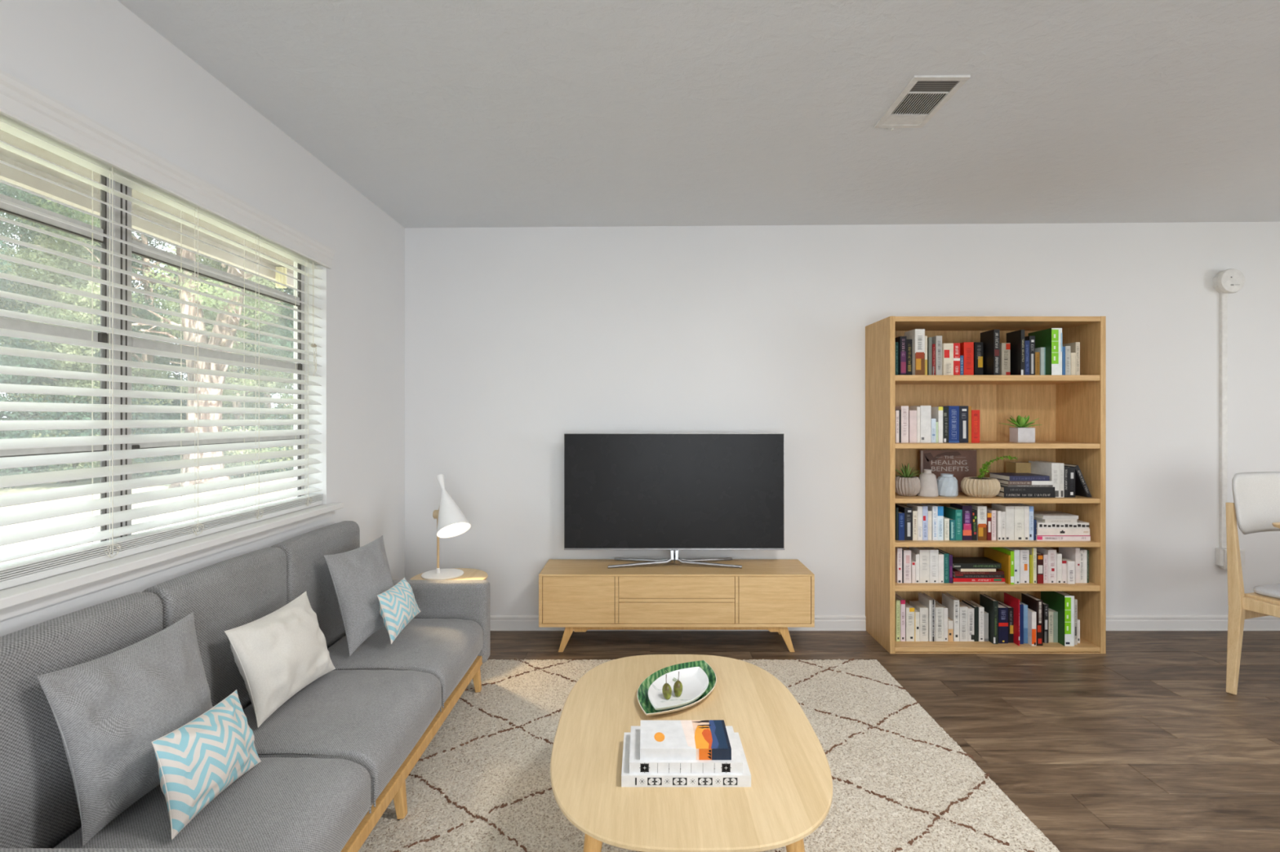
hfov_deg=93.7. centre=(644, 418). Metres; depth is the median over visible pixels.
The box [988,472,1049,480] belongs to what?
book
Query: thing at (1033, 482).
print
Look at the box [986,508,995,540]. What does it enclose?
book
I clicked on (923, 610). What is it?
book
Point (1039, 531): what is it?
book
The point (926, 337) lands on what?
book
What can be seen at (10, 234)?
tree
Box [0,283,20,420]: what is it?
tree
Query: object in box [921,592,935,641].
book
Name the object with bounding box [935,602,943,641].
book
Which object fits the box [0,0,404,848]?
wall
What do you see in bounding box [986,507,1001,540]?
book
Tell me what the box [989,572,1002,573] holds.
print
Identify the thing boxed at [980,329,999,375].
book
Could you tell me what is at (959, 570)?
book
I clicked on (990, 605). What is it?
book
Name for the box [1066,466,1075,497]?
book
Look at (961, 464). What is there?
picture book
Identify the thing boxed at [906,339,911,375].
book
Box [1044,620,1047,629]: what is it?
print
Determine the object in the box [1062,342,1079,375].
book
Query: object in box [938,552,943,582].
book
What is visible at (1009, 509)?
book
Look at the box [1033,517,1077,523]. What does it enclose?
book
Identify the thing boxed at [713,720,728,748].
print
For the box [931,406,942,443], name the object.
book
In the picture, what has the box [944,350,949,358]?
print
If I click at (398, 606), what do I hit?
lumbar pillow
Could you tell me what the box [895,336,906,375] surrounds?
book
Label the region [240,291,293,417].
tree
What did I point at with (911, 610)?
print
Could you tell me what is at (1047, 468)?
book
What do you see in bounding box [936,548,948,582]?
book
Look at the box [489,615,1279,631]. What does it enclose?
baseboard
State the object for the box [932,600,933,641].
print
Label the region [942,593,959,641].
book
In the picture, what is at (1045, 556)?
book
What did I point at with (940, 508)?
print
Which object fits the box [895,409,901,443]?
book
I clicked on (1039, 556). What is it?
book
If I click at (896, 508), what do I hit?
book
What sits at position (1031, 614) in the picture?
book
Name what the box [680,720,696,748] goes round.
print
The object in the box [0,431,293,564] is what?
lawn
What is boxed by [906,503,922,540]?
book
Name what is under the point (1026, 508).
book
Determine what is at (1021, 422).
succulent
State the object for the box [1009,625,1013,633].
print
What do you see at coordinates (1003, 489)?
book
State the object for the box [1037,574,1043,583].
print
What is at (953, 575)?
book
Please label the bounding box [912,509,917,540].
book
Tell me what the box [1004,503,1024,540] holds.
book
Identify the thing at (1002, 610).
book
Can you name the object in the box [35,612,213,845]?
throw pillow
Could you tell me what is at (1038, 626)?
print
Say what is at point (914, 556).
book
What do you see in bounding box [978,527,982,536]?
print
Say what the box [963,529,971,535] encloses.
print
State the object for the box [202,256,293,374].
tree
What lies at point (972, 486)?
planter
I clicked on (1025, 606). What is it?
book
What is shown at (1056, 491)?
print
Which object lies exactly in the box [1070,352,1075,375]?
book
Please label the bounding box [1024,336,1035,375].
book
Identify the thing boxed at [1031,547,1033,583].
print
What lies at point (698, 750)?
print
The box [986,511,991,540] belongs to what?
book
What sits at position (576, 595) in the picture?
tv cabinet
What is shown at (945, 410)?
book
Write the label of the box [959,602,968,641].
book
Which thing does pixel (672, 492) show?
television
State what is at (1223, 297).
cable cover
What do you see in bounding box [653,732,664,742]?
print
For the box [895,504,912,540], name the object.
book
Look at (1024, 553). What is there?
book
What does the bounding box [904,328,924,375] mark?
book
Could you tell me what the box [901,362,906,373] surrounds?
print
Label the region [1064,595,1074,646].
spine
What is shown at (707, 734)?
print
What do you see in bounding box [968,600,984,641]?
book
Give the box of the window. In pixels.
[0,174,343,621]
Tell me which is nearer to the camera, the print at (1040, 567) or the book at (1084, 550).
the print at (1040, 567)
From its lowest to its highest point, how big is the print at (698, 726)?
0.001 m
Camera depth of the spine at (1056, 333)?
3.28 m
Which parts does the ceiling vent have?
frame, frame, frame, frame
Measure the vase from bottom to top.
0.149 m
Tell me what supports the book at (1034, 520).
on the bookcase
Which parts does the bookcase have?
panel, panel, panel, shelf, shelf, shelf, shelf, shelf, shelf, panel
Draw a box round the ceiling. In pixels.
[117,0,1279,227]
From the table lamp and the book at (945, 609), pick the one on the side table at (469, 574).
the table lamp
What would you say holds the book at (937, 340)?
on the bookcase
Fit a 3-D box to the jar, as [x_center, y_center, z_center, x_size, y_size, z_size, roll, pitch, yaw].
[1.705,0.378,3.385,0.113,0.123,0.113,0,0,0]
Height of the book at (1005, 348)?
0.184 m
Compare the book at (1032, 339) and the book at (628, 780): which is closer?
the book at (628, 780)
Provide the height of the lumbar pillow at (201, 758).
0.185 m
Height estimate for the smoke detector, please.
0.148 m
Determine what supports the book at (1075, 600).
on the bookcase
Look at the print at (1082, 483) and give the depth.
3.32 m
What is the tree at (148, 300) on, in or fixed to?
on the lawn
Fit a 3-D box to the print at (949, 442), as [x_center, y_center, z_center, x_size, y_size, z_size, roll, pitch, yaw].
[1.745,0.135,3.385,0.057,0.010,0.001,0,0,0]
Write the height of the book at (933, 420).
0.137 m
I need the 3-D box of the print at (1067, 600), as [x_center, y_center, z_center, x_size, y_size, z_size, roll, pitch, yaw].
[2.324,1.086,3.295,0.034,0.202,0.001,0,0,0]
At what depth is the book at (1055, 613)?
3.35 m
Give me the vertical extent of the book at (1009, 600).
0.254 m
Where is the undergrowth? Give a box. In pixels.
[0,377,293,488]
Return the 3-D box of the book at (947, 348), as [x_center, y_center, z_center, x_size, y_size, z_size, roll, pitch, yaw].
[1.689,-0.325,3.402,0.054,0.181,0.136,0,0,0]
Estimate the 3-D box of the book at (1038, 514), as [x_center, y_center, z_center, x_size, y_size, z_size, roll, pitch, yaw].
[2.299,0.550,3.395,0.196,0.020,0.160,0,0,0]
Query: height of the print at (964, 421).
0.100 m
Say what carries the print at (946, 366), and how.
attached to the book at (947, 348)
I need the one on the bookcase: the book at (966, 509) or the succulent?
the book at (966, 509)
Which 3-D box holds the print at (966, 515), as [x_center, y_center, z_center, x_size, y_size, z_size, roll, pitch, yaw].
[1.790,0.585,3.328,0.029,0.112,0.001,0,0,0]
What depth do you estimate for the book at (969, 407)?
3.38 m
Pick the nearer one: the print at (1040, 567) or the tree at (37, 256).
the print at (1040, 567)
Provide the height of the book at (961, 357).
0.113 m
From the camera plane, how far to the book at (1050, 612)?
3.35 m
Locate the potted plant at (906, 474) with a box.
[895,463,919,477]
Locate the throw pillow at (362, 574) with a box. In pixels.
[323,535,394,656]
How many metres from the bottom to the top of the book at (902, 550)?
0.182 m
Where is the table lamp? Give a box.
[421,474,471,580]
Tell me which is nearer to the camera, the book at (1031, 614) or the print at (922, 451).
the book at (1031, 614)
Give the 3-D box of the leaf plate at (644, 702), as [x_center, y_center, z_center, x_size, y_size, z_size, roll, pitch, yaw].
[0.108,0.876,1.948,0.264,0.022,0.393,0,0,0]
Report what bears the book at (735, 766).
on the book at (628, 780)
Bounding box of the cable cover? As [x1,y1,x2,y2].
[1218,293,1227,548]
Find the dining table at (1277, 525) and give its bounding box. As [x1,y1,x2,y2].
[1271,522,1279,528]
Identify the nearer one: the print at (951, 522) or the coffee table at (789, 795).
the coffee table at (789, 795)
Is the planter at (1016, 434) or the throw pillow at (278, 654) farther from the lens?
the planter at (1016, 434)
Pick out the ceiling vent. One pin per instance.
(922, 97)
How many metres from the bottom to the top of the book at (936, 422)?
0.118 m
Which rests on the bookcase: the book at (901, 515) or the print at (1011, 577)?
the book at (901, 515)
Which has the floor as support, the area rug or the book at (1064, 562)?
the area rug
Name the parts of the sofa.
armrest, leg, rail, armrest, leg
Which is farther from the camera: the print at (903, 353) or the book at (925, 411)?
the book at (925, 411)
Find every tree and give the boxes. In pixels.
[0,182,100,383]
[0,182,159,468]
[0,217,284,462]
[0,229,176,483]
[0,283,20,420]
[8,233,179,394]
[15,196,279,488]
[131,244,293,477]
[132,279,244,455]
[159,264,293,431]
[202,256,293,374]
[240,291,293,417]
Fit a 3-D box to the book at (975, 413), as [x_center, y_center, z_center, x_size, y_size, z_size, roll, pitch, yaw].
[1.868,0.047,3.452,0.047,0.185,0.136,0,0,0]
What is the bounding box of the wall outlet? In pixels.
[1215,547,1244,569]
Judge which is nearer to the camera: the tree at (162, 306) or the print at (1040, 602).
the print at (1040, 602)
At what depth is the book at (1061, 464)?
3.32 m
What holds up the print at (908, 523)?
attached to the book at (908, 511)
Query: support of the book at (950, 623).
on the bookcase
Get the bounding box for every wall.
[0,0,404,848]
[404,222,1279,615]
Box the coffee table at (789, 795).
[550,654,832,851]
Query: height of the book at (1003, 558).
0.160 m
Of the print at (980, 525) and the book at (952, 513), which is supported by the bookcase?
the book at (952, 513)
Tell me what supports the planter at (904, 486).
on the bookcase
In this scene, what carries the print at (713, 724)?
on the book at (660, 740)
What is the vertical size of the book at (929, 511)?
0.163 m
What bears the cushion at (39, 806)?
on the sofa
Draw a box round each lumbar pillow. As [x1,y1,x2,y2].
[151,689,261,839]
[377,577,420,644]
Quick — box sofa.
[0,520,489,851]
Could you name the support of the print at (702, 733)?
on the book at (660, 740)
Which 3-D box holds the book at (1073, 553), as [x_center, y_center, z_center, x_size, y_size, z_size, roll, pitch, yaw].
[2.400,0.818,3.392,0.024,0.194,0.135,0,0,0]
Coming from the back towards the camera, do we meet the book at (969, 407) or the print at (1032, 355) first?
the book at (969, 407)
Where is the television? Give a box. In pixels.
[564,433,784,568]
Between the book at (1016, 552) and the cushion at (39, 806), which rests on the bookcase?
the book at (1016, 552)
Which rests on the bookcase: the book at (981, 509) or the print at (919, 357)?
the book at (981, 509)
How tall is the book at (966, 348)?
0.187 m
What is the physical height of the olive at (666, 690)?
0.062 m
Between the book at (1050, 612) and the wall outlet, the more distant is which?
the wall outlet
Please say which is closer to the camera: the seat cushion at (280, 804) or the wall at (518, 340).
the seat cushion at (280, 804)
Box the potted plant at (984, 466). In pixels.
[976,455,1017,478]
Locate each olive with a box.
[662,674,671,699]
[673,671,682,697]
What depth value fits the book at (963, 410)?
3.38 m
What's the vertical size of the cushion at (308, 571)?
0.511 m
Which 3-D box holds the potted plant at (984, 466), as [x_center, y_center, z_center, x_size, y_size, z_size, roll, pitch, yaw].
[1.967,0.278,3.341,0.213,0.143,0.057,0,0,15]
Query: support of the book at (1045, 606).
on the bookcase
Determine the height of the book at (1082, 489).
0.187 m
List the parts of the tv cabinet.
panel, leg, door, panel, drawer, drawer, panel, door, leg, panel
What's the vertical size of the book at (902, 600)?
0.233 m
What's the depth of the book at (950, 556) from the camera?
3.33 m
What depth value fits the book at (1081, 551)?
3.33 m
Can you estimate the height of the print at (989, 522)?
0.061 m
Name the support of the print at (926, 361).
attached to the book at (926, 337)
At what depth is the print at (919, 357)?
3.30 m
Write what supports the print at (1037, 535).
attached to the book at (1038, 538)
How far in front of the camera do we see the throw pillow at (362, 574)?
2.42 m
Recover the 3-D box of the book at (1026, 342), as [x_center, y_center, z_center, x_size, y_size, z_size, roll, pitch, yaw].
[2.123,-0.332,3.397,0.025,0.195,0.136,0,0,0]
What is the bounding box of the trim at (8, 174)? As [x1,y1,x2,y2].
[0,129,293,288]
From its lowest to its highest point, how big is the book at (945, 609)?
0.187 m
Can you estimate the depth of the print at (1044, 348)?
3.33 m
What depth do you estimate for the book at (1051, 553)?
3.32 m
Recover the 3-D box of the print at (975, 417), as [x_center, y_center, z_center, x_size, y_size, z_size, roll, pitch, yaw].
[1.868,0.038,3.385,0.019,0.093,0.001,0,0,0]
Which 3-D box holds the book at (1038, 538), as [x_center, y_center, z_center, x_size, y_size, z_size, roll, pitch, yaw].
[2.316,0.664,3.409,0.295,0.031,0.191,0,0,0]
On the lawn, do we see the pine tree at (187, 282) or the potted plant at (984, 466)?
the pine tree at (187, 282)
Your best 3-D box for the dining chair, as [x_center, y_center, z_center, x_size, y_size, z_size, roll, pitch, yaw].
[3.107,0.779,2.740,0.692,1.020,0.534,0,0,-17]
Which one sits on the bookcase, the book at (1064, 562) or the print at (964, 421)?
the book at (1064, 562)
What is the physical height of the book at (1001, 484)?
0.012 m
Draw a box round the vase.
[916,469,938,497]
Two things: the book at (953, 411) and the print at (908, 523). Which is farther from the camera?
the book at (953, 411)
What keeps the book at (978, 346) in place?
on the bookcase
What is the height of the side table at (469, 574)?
0.438 m
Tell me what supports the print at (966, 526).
on the book at (966, 509)
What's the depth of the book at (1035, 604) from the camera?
3.30 m
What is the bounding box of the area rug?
[358,657,1059,851]
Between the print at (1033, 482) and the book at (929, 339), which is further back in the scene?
the book at (929, 339)
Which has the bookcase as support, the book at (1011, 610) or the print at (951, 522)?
the book at (1011, 610)
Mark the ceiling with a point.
(440, 113)
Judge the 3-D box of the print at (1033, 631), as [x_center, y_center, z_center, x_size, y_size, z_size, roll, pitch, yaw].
[2.141,1.202,3.300,0.023,0.083,0.001,0,0,0]
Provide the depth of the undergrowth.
14.40 m
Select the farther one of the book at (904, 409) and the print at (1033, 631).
the book at (904, 409)
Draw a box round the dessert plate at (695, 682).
[648,666,708,711]
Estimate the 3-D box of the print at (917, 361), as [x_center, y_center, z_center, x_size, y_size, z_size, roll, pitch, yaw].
[1.506,-0.308,3.300,0.027,0.087,0.001,0,0,0]
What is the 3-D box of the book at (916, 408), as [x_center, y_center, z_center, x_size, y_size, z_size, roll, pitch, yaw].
[1.546,0.038,3.453,0.018,0.204,0.135,0,0,0]
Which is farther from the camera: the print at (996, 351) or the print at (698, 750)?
the print at (996, 351)
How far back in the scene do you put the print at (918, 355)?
3.30 m
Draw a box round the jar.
[937,473,958,497]
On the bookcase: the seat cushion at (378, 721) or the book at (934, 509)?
the book at (934, 509)
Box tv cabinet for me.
[538,559,814,652]
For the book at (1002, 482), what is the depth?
3.31 m
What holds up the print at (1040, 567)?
on the book at (1039, 556)
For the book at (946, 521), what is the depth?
3.33 m
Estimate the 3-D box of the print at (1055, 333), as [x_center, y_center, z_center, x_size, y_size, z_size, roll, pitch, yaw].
[2.247,-0.390,3.285,0.038,0.188,0.001,0,0,0]
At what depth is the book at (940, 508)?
3.33 m
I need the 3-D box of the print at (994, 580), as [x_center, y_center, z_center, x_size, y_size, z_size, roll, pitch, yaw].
[1.952,0.896,3.318,0.043,0.014,0.001,0,0,0]
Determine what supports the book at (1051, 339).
on the bookcase
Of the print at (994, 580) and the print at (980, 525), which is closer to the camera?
the print at (994, 580)
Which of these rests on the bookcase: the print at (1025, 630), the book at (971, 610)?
the book at (971, 610)
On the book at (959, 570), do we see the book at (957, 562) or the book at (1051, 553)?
the book at (957, 562)
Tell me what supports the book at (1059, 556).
on the bookcase
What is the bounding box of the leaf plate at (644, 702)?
[636,660,716,715]
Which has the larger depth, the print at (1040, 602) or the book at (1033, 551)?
the book at (1033, 551)
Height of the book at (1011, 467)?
0.179 m
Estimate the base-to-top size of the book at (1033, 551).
0.195 m
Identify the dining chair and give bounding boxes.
[1225,471,1279,694]
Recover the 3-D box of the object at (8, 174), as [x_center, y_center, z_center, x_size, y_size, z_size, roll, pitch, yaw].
[-1.929,-0.903,1.000,0.643,0.280,10.000,0,0,0]
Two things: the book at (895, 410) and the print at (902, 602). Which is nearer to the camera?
the print at (902, 602)
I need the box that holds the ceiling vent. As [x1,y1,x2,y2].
[874,75,970,130]
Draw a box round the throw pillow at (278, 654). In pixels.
[224,591,335,727]
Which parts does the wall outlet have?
plate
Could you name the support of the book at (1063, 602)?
on the bookcase
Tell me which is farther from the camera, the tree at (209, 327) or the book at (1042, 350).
the tree at (209, 327)
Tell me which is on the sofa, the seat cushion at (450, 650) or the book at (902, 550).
the seat cushion at (450, 650)
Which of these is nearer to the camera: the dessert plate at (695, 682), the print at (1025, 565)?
the dessert plate at (695, 682)
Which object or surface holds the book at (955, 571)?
on the book at (953, 575)
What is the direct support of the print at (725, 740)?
on the book at (660, 740)
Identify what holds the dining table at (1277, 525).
on the floor
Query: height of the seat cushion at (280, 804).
0.190 m
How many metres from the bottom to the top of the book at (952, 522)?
0.114 m
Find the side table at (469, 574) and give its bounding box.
[409,568,488,580]
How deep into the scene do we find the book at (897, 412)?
3.38 m
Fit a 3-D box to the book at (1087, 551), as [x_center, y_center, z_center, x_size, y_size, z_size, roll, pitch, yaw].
[2.460,0.825,3.397,0.010,0.180,0.136,0,0,0]
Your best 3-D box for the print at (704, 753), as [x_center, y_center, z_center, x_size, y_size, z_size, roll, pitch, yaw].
[0.149,0.819,1.461,0.034,0.027,0.001,0,0,0]
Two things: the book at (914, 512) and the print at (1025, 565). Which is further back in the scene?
the book at (914, 512)
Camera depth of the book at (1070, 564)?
3.31 m
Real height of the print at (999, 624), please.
0.020 m
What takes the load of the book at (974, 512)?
on the bookcase
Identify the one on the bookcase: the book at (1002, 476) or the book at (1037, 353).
the book at (1037, 353)
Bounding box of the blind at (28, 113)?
[0,69,334,590]
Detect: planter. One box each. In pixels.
[895,475,920,496]
[960,476,1000,497]
[1009,427,1035,442]
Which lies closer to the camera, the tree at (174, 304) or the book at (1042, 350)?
the book at (1042, 350)
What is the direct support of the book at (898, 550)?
on the bookcase
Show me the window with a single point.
(15, 601)
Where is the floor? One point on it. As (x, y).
(1142, 744)
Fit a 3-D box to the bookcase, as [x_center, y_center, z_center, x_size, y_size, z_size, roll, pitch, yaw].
[1.927,0.365,3.458,1.178,1.843,0.369,0,0,0]
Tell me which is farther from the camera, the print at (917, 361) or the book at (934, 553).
the book at (934, 553)
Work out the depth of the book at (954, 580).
3.32 m
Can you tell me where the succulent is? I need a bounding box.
[999,415,1041,427]
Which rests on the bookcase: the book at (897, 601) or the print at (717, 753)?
the book at (897, 601)
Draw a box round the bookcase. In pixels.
[865,315,1106,653]
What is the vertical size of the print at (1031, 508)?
0.028 m
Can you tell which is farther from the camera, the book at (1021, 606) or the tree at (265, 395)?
the tree at (265, 395)
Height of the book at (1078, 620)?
0.129 m
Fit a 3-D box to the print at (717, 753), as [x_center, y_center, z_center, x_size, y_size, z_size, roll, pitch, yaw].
[0.187,0.819,1.461,0.048,0.027,0.001,0,0,0]
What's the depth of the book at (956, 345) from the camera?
3.33 m
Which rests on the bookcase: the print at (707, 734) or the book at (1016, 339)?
the book at (1016, 339)
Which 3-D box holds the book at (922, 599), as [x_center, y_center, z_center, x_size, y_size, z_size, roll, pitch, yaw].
[1.602,1.137,3.433,0.011,0.233,0.135,0,0,0]
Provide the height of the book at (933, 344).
0.180 m
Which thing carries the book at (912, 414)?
on the bookcase
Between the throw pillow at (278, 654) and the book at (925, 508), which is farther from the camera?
the book at (925, 508)
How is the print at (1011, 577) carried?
attached to the book at (1002, 549)
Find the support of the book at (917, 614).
on the bookcase
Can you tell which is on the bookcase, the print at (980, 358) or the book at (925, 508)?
the book at (925, 508)
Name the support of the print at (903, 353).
attached to the book at (901, 340)
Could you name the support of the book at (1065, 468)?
on the bookcase
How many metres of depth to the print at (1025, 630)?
3.33 m
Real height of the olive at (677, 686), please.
0.065 m
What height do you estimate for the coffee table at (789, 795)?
0.391 m
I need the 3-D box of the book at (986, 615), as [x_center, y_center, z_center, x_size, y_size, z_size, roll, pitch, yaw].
[1.917,1.174,3.432,0.023,0.158,0.135,0,0,0]
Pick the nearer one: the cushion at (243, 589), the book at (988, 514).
the cushion at (243, 589)
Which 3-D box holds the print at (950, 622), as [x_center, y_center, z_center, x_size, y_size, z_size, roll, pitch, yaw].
[1.716,1.160,3.365,0.027,0.047,0.001,0,0,0]
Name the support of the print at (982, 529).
attached to the book at (981, 509)
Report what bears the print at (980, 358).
attached to the book at (978, 346)
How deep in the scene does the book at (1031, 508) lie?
3.33 m
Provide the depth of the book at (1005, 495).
3.31 m
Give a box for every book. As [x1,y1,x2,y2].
[621,732,751,786]
[629,725,742,773]
[640,720,731,759]
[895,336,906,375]
[895,342,897,375]
[895,405,908,443]
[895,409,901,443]
[895,410,899,443]
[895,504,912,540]
[895,506,898,540]
[895,546,902,582]
[895,593,905,641]
[895,597,900,641]
[898,511,904,540]
[899,546,911,582]
[902,550,903,582]
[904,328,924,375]
[905,601,914,641]
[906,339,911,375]
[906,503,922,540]
[908,406,919,443]
[908,410,916,443]
[908,546,929,582]
[909,600,928,641]
[910,405,931,443]
[911,550,919,582]
[911,560,915,582]
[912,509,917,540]
[914,608,919,641]
[915,503,928,540]
[918,593,931,641]
[919,450,976,492]
[921,503,937,540]
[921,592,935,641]
[924,336,927,375]
[924,546,938,582]
[927,337,932,375]
[928,510,931,540]
[929,503,943,540]
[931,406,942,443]
[931,418,936,443]
[932,336,942,375]
[932,343,935,375]
[935,600,947,641]
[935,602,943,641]
[936,422,937,443]
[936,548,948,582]
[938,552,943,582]
[942,343,953,375]
[942,405,959,443]
[942,407,948,443]
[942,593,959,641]
[943,506,962,540]
[943,516,949,540]
[943,551,952,582]
[944,516,955,540]
[947,617,953,641]
[950,503,972,540]
[952,342,959,375]
[952,557,1001,568]
[952,568,1004,574]
[952,573,1004,577]
[952,577,1004,582]
[952,582,1004,583]
[955,568,995,571]
[959,405,968,443]
[959,601,973,641]
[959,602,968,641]
[960,342,973,375]
[960,355,963,375]
[961,600,978,641]
[965,503,986,540]
[968,406,971,443]
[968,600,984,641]
[971,409,979,443]
[972,509,977,540]
[973,342,982,375]
[979,594,998,644]
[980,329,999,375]
[983,546,1010,584]
[984,611,988,641]
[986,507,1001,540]
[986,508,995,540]
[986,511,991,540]
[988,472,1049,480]
[988,546,1013,584]
[991,503,1013,540]
[992,508,1005,540]
[995,491,1055,497]
[997,479,1053,484]
[998,600,1013,643]
[998,603,1008,643]
[1000,342,1010,375]
[1000,483,1053,487]
[1000,485,1054,492]
[1002,546,1019,583]
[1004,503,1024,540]
[1004,592,1019,645]
[1005,461,1031,473]
[1006,329,1024,375]
[1012,546,1029,583]
[1013,503,1029,540]
[1018,503,1033,540]
[1019,601,1027,643]
[1019,602,1023,644]
[1021,546,1036,583]
[1021,593,1042,645]
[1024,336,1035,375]
[1024,340,1029,375]
[1027,608,1035,645]
[1028,328,1062,375]
[1028,461,1059,497]
[1029,554,1031,583]
[1033,511,1078,519]
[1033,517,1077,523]
[1033,519,1036,540]
[1034,546,1056,583]
[1035,347,1045,375]
[1035,351,1039,375]
[1035,528,1089,535]
[1035,534,1090,541]
[1036,520,1089,528]
[1036,551,1043,583]
[1036,551,1048,582]
[1040,591,1074,646]
[1042,601,1048,643]
[1043,461,1063,497]
[1048,607,1057,642]
[1048,609,1053,642]
[1056,552,1062,583]
[1058,546,1079,582]
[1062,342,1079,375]
[1062,346,1065,375]
[1062,346,1070,375]
[1062,556,1075,583]
[1062,559,1066,583]
[1063,463,1091,497]
[1063,466,1067,497]
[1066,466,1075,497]
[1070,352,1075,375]
[1074,598,1077,644]
[1076,546,1086,582]
[1077,546,1088,582]
[1077,618,1079,643]
[1080,549,1083,582]
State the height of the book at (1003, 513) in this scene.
0.159 m
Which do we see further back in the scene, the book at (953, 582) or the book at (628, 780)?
the book at (953, 582)
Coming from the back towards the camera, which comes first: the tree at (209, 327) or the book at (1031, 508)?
the tree at (209, 327)
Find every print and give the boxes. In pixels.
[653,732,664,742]
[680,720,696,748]
[691,720,709,734]
[694,725,710,748]
[696,748,700,759]
[698,748,711,759]
[702,728,712,748]
[709,720,719,748]
[711,748,731,759]
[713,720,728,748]
[721,720,731,748]
[900,600,905,604]
[901,351,906,373]
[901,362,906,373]
[906,555,909,563]
[907,522,910,536]
[909,608,914,612]
[914,612,915,641]
[915,352,924,359]
[915,353,924,375]
[915,359,920,369]
[920,450,923,473]
[924,360,927,375]
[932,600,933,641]
[937,506,943,515]
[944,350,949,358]
[944,364,948,375]
[948,440,959,443]
[948,620,953,629]
[951,522,952,538]
[963,420,966,438]
[963,524,971,529]
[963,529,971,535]
[964,513,969,524]
[973,416,977,432]
[977,356,982,367]
[977,524,986,540]
[978,524,986,527]
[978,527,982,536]
[988,521,991,532]
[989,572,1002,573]
[993,578,1001,581]
[994,349,999,355]
[998,622,1008,626]
[1005,343,1010,349]
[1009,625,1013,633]
[1010,576,1013,582]
[1023,628,1027,643]
[1024,564,1027,570]
[1029,506,1033,511]
[1031,354,1033,373]
[1031,480,1053,484]
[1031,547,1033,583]
[1031,629,1035,644]
[1036,535,1090,536]
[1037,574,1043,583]
[1037,625,1040,632]
[1038,565,1042,573]
[1039,601,1041,622]
[1044,347,1045,375]
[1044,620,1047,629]
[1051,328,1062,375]
[1051,329,1058,364]
[1054,490,1058,497]
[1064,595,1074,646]
[1064,597,1071,634]
[1079,468,1091,497]
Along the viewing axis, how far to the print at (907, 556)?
3.32 m
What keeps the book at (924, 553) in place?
on the bookcase
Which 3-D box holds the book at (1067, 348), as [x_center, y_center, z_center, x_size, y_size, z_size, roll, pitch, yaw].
[2.343,-0.317,3.387,0.028,0.164,0.136,0,0,0]
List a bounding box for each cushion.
[0,591,163,848]
[53,757,370,851]
[142,547,286,709]
[243,670,441,804]
[270,520,359,647]
[327,618,483,705]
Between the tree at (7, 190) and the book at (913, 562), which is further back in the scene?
the tree at (7, 190)
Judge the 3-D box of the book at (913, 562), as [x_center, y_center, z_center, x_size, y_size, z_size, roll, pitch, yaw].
[1.492,0.856,3.392,0.020,0.118,0.135,0,0,0]
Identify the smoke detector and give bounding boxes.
[1213,268,1244,293]
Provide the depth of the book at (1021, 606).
3.33 m
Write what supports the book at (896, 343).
on the bookcase
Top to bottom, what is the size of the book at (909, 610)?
0.188 m
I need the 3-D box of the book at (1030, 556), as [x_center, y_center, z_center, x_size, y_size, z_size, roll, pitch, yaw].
[2.139,0.837,3.389,0.011,0.156,0.135,0,0,0]
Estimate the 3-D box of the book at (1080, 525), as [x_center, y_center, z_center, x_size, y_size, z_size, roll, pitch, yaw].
[2.314,0.595,3.408,0.283,0.032,0.194,0,0,0]
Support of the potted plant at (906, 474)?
on the planter at (904, 486)
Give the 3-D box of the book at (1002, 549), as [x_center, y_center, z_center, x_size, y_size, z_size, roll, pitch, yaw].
[2.022,0.824,3.420,0.019,0.182,0.241,0,0,0]
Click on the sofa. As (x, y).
(334, 757)
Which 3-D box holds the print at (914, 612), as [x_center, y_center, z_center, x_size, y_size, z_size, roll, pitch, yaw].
[1.516,1.171,3.365,0.003,0.164,0.001,0,0,0]
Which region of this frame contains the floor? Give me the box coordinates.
[487,631,1279,851]
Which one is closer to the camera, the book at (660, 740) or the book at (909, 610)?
the book at (660, 740)
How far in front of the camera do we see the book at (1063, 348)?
3.31 m
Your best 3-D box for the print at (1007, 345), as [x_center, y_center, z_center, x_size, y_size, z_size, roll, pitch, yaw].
[2.026,-0.398,3.345,0.024,0.033,0.001,0,0,0]
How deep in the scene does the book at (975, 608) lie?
3.37 m
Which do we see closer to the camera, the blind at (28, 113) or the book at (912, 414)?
the blind at (28, 113)
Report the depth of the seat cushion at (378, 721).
1.88 m

